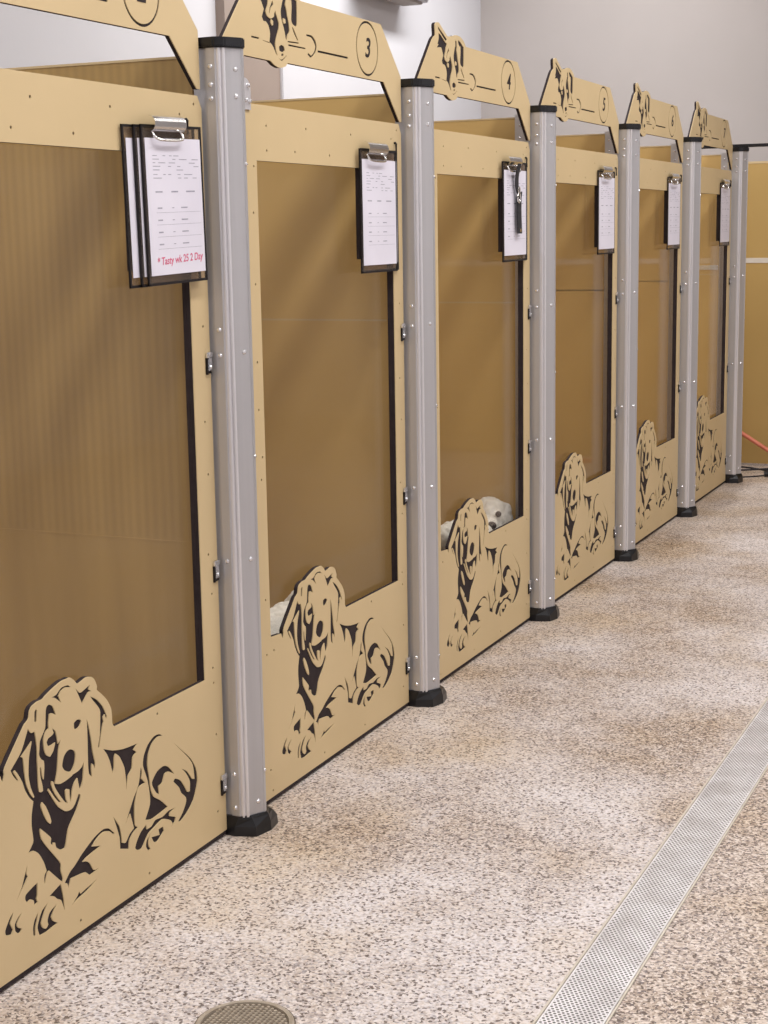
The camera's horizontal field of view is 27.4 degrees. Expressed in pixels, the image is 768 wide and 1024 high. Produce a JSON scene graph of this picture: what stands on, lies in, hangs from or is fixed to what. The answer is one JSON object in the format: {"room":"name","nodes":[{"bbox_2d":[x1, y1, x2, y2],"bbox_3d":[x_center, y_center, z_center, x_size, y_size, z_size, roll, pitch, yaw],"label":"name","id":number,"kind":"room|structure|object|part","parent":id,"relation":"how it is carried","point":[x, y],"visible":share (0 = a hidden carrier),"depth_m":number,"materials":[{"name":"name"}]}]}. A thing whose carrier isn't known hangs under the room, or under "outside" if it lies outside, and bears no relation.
{"room":"dog boarding kennel","nodes":[
{"label":"dog boarding kennel","id":0,"kind":"room"},
{"bbox_2d":[0,0,480,120],"bbox_3d":[-1.970,-1.407,5.267,0.120,3.700,13.000,3,11,24],"label":"wall","id":1,"kind":"structure","parent":0,"point":[28,37],"depth_m":8.45,"materials":[{"name":"white paint"}]},
{"bbox_2d":[215,0,287,100],"bbox_3d":[-0.649,-1.906,7.972,0.065,3.700,0.620,3,11,24],"label":"trim","id":2,"kind":"structure","parent":1,"relation":"attached to","point":[267,82],"depth_m":7.94,"materials":[{"name":"beige paint"}]},
{"bbox_2d":[385,0,428,5],"bbox_3d":[0.035,-3.133,9.190,0.200,0.270,0.750,3,11,24],"label":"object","id":3,"kind":"structure","parent":1,"relation":"attached to","point":[399,2],"depth_m":9.41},
{"bbox_2d":[0,463,767,1023],"bbox_3d":[0.904,0.648,4.350,6.300,0.120,13.000,3,11,24],"label":"floor","id":4,"kind":"structure","parent":0,"point":[454,863],"depth_m":3.47,"materials":[{"name":"stone"}]},
{"bbox_2d":[0,56,196,764],"bbox_3d":[-1.061,-0.165,3.789,1.468,1.715,0.022,3,11,24],"label":"divider panel","id":5,"kind":"object","parent":4,"relation":"on","point":[96,565],"visible":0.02,"depth_m":3.60,"materials":[{"name":"brown plastic"}]},
{"bbox_2d":[194,36,277,836],"bbox_3d":[-0.306,-0.143,3.537,0.106,1.760,0.211,3,11,24],"label":"post","id":6,"kind":"object","parent":4,"relation":"on","point":[224,93],"visible":0.98,"depth_m":3.45,"materials":[{"name":"grey metal"}]},
{"bbox_2d":[0,0,199,89],"bbox_3d":[-0.591,-0.953,2.856,0.012,0.291,0.970,3,11,24],"label":"number sign","id":7,"kind":"object","parent":6,"relation":"attached to","point":[171,19],"visible":1,"depth_m":3.12,"materials":[{"name":"beige wood"}]},
{"bbox_2d":[0,68,227,992],"bbox_3d":[-0.582,0.010,3.028,0.034,1.636,0.981,4,11,24],"label":"door","id":8,"kind":"structure","parent":6,"relation":"attached to","point":[95,812],"depth_m":3.12,"materials":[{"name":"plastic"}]},
{"bbox_2d":[120,124,190,288],"bbox_3d":[-0.457,-0.617,3.179,0.005,0.316,0.231,3,12,24],"label":"clipboard","id":9,"kind":"object","parent":8,"relation":"hanging from","point":[129,145],"visible":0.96,"depth_m":3.09,"materials":[{"name":"paper"}]},
{"bbox_2d":[184,118,188,134],"bbox_3d":[-0.409,-0.800,3.268,0.010,0.034,0.006,3,11,24],"label":"hook","id":10,"kind":"object","parent":8,"relation":"attached to","point":[186,119],"visible":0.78,"depth_m":3.27,"materials":[{"name":"silver metal"}]},
{"bbox_2d":[131,124,200,287],"bbox_3d":[-0.439,-0.623,3.204,0.005,0.316,0.231,3,12,24],"label":"clipboard","id":11,"kind":"object","parent":10,"relation":"hanging from","point":[133,125],"visible":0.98,"depth_m":3.11,"materials":[{"name":"plastic"}]},
{"bbox_2d":[139,115,207,286],"bbox_3d":[-0.420,-0.635,3.211,0.019,0.334,0.231,3,12,24],"label":"clipboard","id":12,"kind":"object","parent":10,"relation":"hanging from","point":[174,168],"visible":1,"depth_m":3.20,"materials":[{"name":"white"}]},
{"bbox_3d":[-0.433,-0.753,3.163,0.014,0.021,0.115,3,12,24],"label":"lever","id":13,"kind":"part","parent":12,"relation":"part of","materials":[{"name":"silver metal"}]},
{"bbox_3d":[-0.322,-0.919,3.452,0.003,0.068,0.120,3,11,24],"label":"latch plate","id":14,"kind":"part","parent":6,"relation":"part of","materials":[{"name":"metal"}]},
{"bbox_2d":[194,1000,295,1023],"bbox_3d":[-0.242,0.889,2.734,0.178,0.005,0.178,3,11,24],"label":"floor drain","id":15,"kind":"object","parent":4,"relation":"on","point":[242,1011],"visible":1,"depth_m":2.77,"materials":[{"name":"metal"}]},
{"bbox_2d":[270,590,293,634],"bbox_3d":[-0.276,0.428,4.114,0.207,0.428,0.555,3,11,24],"label":"dog","id":16,"kind":"object","parent":4,"relation":"on","point":[277,612],"visible":0.06,"depth_m":4.10},
{"bbox_2d":[251,94,394,607],"bbox_3d":[-0.621,-0.344,4.764,1.468,1.715,0.022,3,11,24],"label":"divider panel","id":17,"kind":"object","parent":4,"relation":"on","point":[324,321],"visible":0.18,"depth_m":4.54,"materials":[{"name":"brown plastic"}]},
{"bbox_2d":[395,78,446,706],"bbox_3d":[0.126,-0.320,4.495,0.106,1.760,0.211,3,11,24],"label":"post","id":18,"kind":"object","parent":4,"relation":"on","point":[416,126],"visible":0.96,"depth_m":4.41,"materials":[{"name":"metal"}]},
{"bbox_2d":[219,0,400,121],"bbox_3d":[-0.157,-1.122,3.820,0.012,0.291,0.970,3,11,24],"label":"number sign","id":19,"kind":"object","parent":18,"relation":"attached to","point":[280,33],"visible":0.98,"depth_m":3.78,"materials":[{"name":"beige wood"}]},
{"bbox_2d":[245,103,409,804],"bbox_3d":[-0.146,-0.168,3.994,0.034,1.636,0.959,4,11,24],"label":"door","id":20,"kind":"structure","parent":18,"relation":"attached to","point":[333,672],"depth_m":4.00,"materials":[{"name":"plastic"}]},
{"bbox_3d":[0.031,-0.979,4.243,0.010,0.034,0.006,3,11,24],"label":"hook","id":21,"kind":"object","parent":20,"relation":"attached to","visible":0},
{"bbox_2d":[358,141,397,273],"bbox_3d":[-0.007,-0.799,4.144,0.019,0.334,0.231,3,11,24],"label":"clipboard","id":22,"kind":"object","parent":21,"relation":"hanging from","point":[378,192],"visible":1,"depth_m":4.13,"materials":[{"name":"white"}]},
{"bbox_3d":[-0.018,-0.919,4.098,0.014,0.021,0.115,3,11,24],"label":"lever","id":23,"kind":"part","parent":22,"relation":"part of","materials":[{"name":"silver metal"}]},
{"bbox_2d":[361,148,398,270],"bbox_3d":[-0.010,-0.797,4.171,0.005,0.316,0.231,3,11,24],"label":"clipboard","id":24,"kind":"object","parent":21,"relation":"hanging from","point":[362,148],"visible":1,"depth_m":4.24,"materials":[{"name":"plastic"}]},
{"bbox_2d":[434,129,531,682],"bbox_3d":[0.294,-0.347,4.970,0.034,1.636,0.959,4,11,24],"label":"door","id":25,"kind":"structure","parent":18,"relation":"attached to","point":[485,582],"depth_m":5.04,"materials":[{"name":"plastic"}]},
{"bbox_3d":[0.471,-1.159,5.219,0.010,0.034,0.006,3,11,24],"label":"hook","id":26,"kind":"object","parent":25,"relation":"attached to","visible":0},
{"bbox_2d":[502,156,526,261],"bbox_3d":[0.430,-0.983,5.113,0.019,0.334,0.231,3,11,24],"label":"clipboard","id":27,"kind":"object","parent":26,"relation":"hanging from","point":[513,243],"visible":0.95,"depth_m":5.09,"materials":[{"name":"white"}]},
{"bbox_2d":[515,163,521,233],"bbox_3d":[0.439,-1.013,5.098,0.017,0.221,0.071,3,11,24],"label":"pen","id":28,"kind":"object","parent":27,"relation":"hanging from","point":[517,187],"visible":1,"depth_m":5.10,"materials":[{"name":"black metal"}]},
{"bbox_2d":[441,497,512,549],"bbox_3d":[0.293,0.197,5.332,0.204,0.441,0.542,3,11,24],"label":"dog","id":29,"kind":"object","parent":4,"relation":"on","point":[498,512],"visible":0.11,"depth_m":5.42},
{"bbox_2d":[434,115,524,524],"bbox_3d":[-0.181,-0.527,5.737,1.470,1.723,0.026,3,11,24],"label":"divider panel","id":30,"kind":"object","parent":4,"relation":"on","point":[478,291],"visible":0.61,"depth_m":5.49,"materials":[{"name":"plastic"}]},
{"bbox_2d":[525,105,559,620],"bbox_3d":[0.567,-0.500,5.472,0.106,1.760,0.211,3,11,24],"label":"post","id":31,"kind":"object","parent":4,"relation":"on","point":[542,143],"visible":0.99,"depth_m":5.38,"materials":[{"name":"metal"}]},
{"bbox_2d":[415,22,529,140],"bbox_3d":[0.284,-1.302,4.797,0.012,0.291,0.970,3,11,24],"label":"number sign","id":32,"kind":"object","parent":31,"relation":"attached to","point":[458,70],"visible":0.99,"depth_m":4.74,"materials":[{"name":"beige wood"}]},
{"bbox_2d":[555,146,618,601],"bbox_3d":[0.734,-0.527,5.946,0.034,1.636,0.959,4,11,24],"label":"door","id":33,"kind":"structure","parent":31,"relation":"attached to","point":[585,528],"depth_m":6.08,"materials":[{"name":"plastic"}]},
{"bbox_2d":[597,165,614,254],"bbox_3d":[0.866,-1.167,6.095,0.019,0.334,0.231,3,11,24],"label":"clipboard","id":34,"kind":"object","parent":33,"relation":"hanging from","point":[605,186],"visible":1,"depth_m":6.08,"materials":[{"name":"white paper"}]},
{"bbox_2d":[555,131,613,490],"bbox_3d":[0.259,-0.707,6.713,1.470,1.723,0.026,3,11,24],"label":"divider panel","id":35,"kind":"object","parent":4,"relation":"on","point":[581,274],"visible":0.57,"depth_m":6.45,"materials":[{"name":"plastic"}]},
{"bbox_2d":[614,123,640,561],"bbox_3d":[1.006,-0.679,6.446,0.106,1.760,0.211,3,11,24],"label":"post","id":36,"kind":"object","parent":4,"relation":"on","point":[628,156],"visible":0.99,"depth_m":6.36,"materials":[{"name":"metal"}]},
{"bbox_2d":[538,58,618,152],"bbox_3d":[0.724,-1.481,5.773,0.012,0.291,0.970,3,11,24],"label":"number sign","id":37,"kind":"object","parent":36,"relation":"attached to","point":[577,99],"visible":0.97,"depth_m":5.72,"materials":[{"name":"beige wood"}]},
{"bbox_2d":[635,158,682,544],"bbox_3d":[1.174,-0.707,6.922,0.034,1.636,0.959,4,11,24],"label":"door","id":38,"kind":"structure","parent":36,"relation":"attached to","point":[657,488],"depth_m":7.10,"materials":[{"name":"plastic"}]},
{"bbox_2d":[666,173,680,249],"bbox_3d":[1.307,-1.349,7.073,0.019,0.334,0.231,3,11,24],"label":"clipboard","id":39,"kind":"object","parent":38,"relation":"hanging from","point":[673,212],"visible":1,"depth_m":7.06,"materials":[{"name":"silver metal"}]},
{"bbox_2d":[532,697,767,1023],"bbox_3d":[1.596,0.373,5.488,0.122,0.003,9.500,4,11,24],"label":"drain grate","id":40,"kind":"object","parent":4,"relation":"on","point":[593,990],"visible":1,"depth_m":3.25,"materials":[{"name":"metal"}]},
{"bbox_2d":[637,143,678,445],"bbox_3d":[0.699,-0.887,7.689,1.470,1.723,0.026,3,11,24],"label":"divider panel","id":41,"kind":"object","parent":4,"relation":"on","point":[656,263],"visible":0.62,"depth_m":7.41,"materials":[{"name":"plastic"}]},
{"bbox_2d":[676,137,701,516],"bbox_3d":[1.446,-0.859,7.422,0.106,1.760,0.211,3,11,24],"label":"post","id":42,"kind":"object","parent":4,"relation":"on","point":[692,146],"visible":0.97,"depth_m":7.34,"materials":[{"name":"metal"}]},
{"bbox_2d":[624,83,682,162],"bbox_3d":[1.164,-1.661,6.749,0.012,0.291,0.970,3,11,24],"label":"number sign","id":43,"kind":"object","parent":42,"relation":"attached to","point":[655,117],"visible":0.98,"depth_m":6.71,"materials":[{"name":"beige wood"}]},
{"bbox_2d":[678,153,727,418],"bbox_3d":[1.139,-1.066,8.665,1.470,1.723,0.026,3,11,24],"label":"divider panel","id":44,"kind":"object","parent":4,"relation":"on","point":[711,261],"visible":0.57,"depth_m":8.38,"materials":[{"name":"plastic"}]},
{"bbox_2d":[725,147,748,482],"bbox_3d":[1.869,-1.031,8.359,0.106,1.760,0.122,3,11,24],"label":"post","id":45,"kind":"object","parent":4,"relation":"on","point":[739,171],"visible":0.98,"depth_m":8.31,"materials":[{"name":"metal"}]},
{"bbox_2d":[687,101,732,169],"bbox_3d":[1.606,-1.841,7.728,0.012,0.291,0.970,3,11,24],"label":"number sign","id":46,"kind":"object","parent":45,"relation":"attached to","point":[714,131],"visible":0.93,"depth_m":7.69,"materials":[{"name":"beige wood"}]},
{"bbox_2d":[695,167,731,502],"bbox_3d":[1.614,-0.886,7.898,0.034,1.636,0.959,4,11,24],"label":"door","id":47,"kind":"structure","parent":45,"relation":"attached to","point":[711,457],"depth_m":8.11,"materials":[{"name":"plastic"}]},
{"bbox_2d":[719,179,729,245],"bbox_3d":[1.748,-1.529,8.051,0.019,0.334,0.231,3,11,24],"label":"clipboard","id":48,"kind":"object","parent":47,"relation":"hanging from","point":[724,231],"visible":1,"depth_m":8.04,"materials":[{"name":"white paper"}]},
{"bbox_2d":[702,143,767,148],"bbox_3d":[2.175,-1.888,8.071,3.650,0.016,0.022,3,11,24],"label":"rail","id":49,"kind":"object","parent":45,"relation":"attached to","point":[758,144],"visible":0.02,"depth_m":8.19,"materials":[{"name":"black plastic"}]},
{"bbox_2d":[741,161,767,463],"bbox_3d":[2.924,-1.070,8.583,2.600,1.700,0.023,3,11,24],"label":"partition panel","id":50,"kind":"object","parent":4,"relation":"on","point":[755,367],"visible":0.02,"depth_m":8.94,"materials":[{"name":"brown wood"}]},
{"bbox_2d":[741,466,767,470],"bbox_3d":[2.106,-0.244,8.867,0.500,0.025,0.154,5,12,30],"label":"power cord","id":51,"kind":"object","parent":4,"relation":"on","point":[750,468],"visible":0.46,"depth_m":8.84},
{"bbox_2d":[743,471,767,477],"bbox_3d":[1.975,-0.207,8.647,0.371,0.034,0.037,-1,10,1],"label":"cord","id":52,"kind":"object","parent":4,"relation":"on","point":[765,472],"visible":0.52,"depth_m":8.64,"materials":[{"name":"black plastic"}]},
{"bbox_2d":[481,0,767,161],"bbox_3d":[3.491,-2.302,9.825,6.100,3.700,0.120,3,11,24],"label":"wall","id":53,"kind":"structure","parent":0,"point":[711,53],"depth_m":10.41,"materials":[{"name":"white paint"}]},
{"bbox_2d":[742,431,767,452],"bbox_3d":[2.485,-0.404,8.746,1.660,0.369,0.139,4,11,27],"label":"hose","id":54,"kind":"object","parent":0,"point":[744,434],"visible":0.31,"depth_m":8.97,"materials":[{"name":"orange rubber"}]}
]}

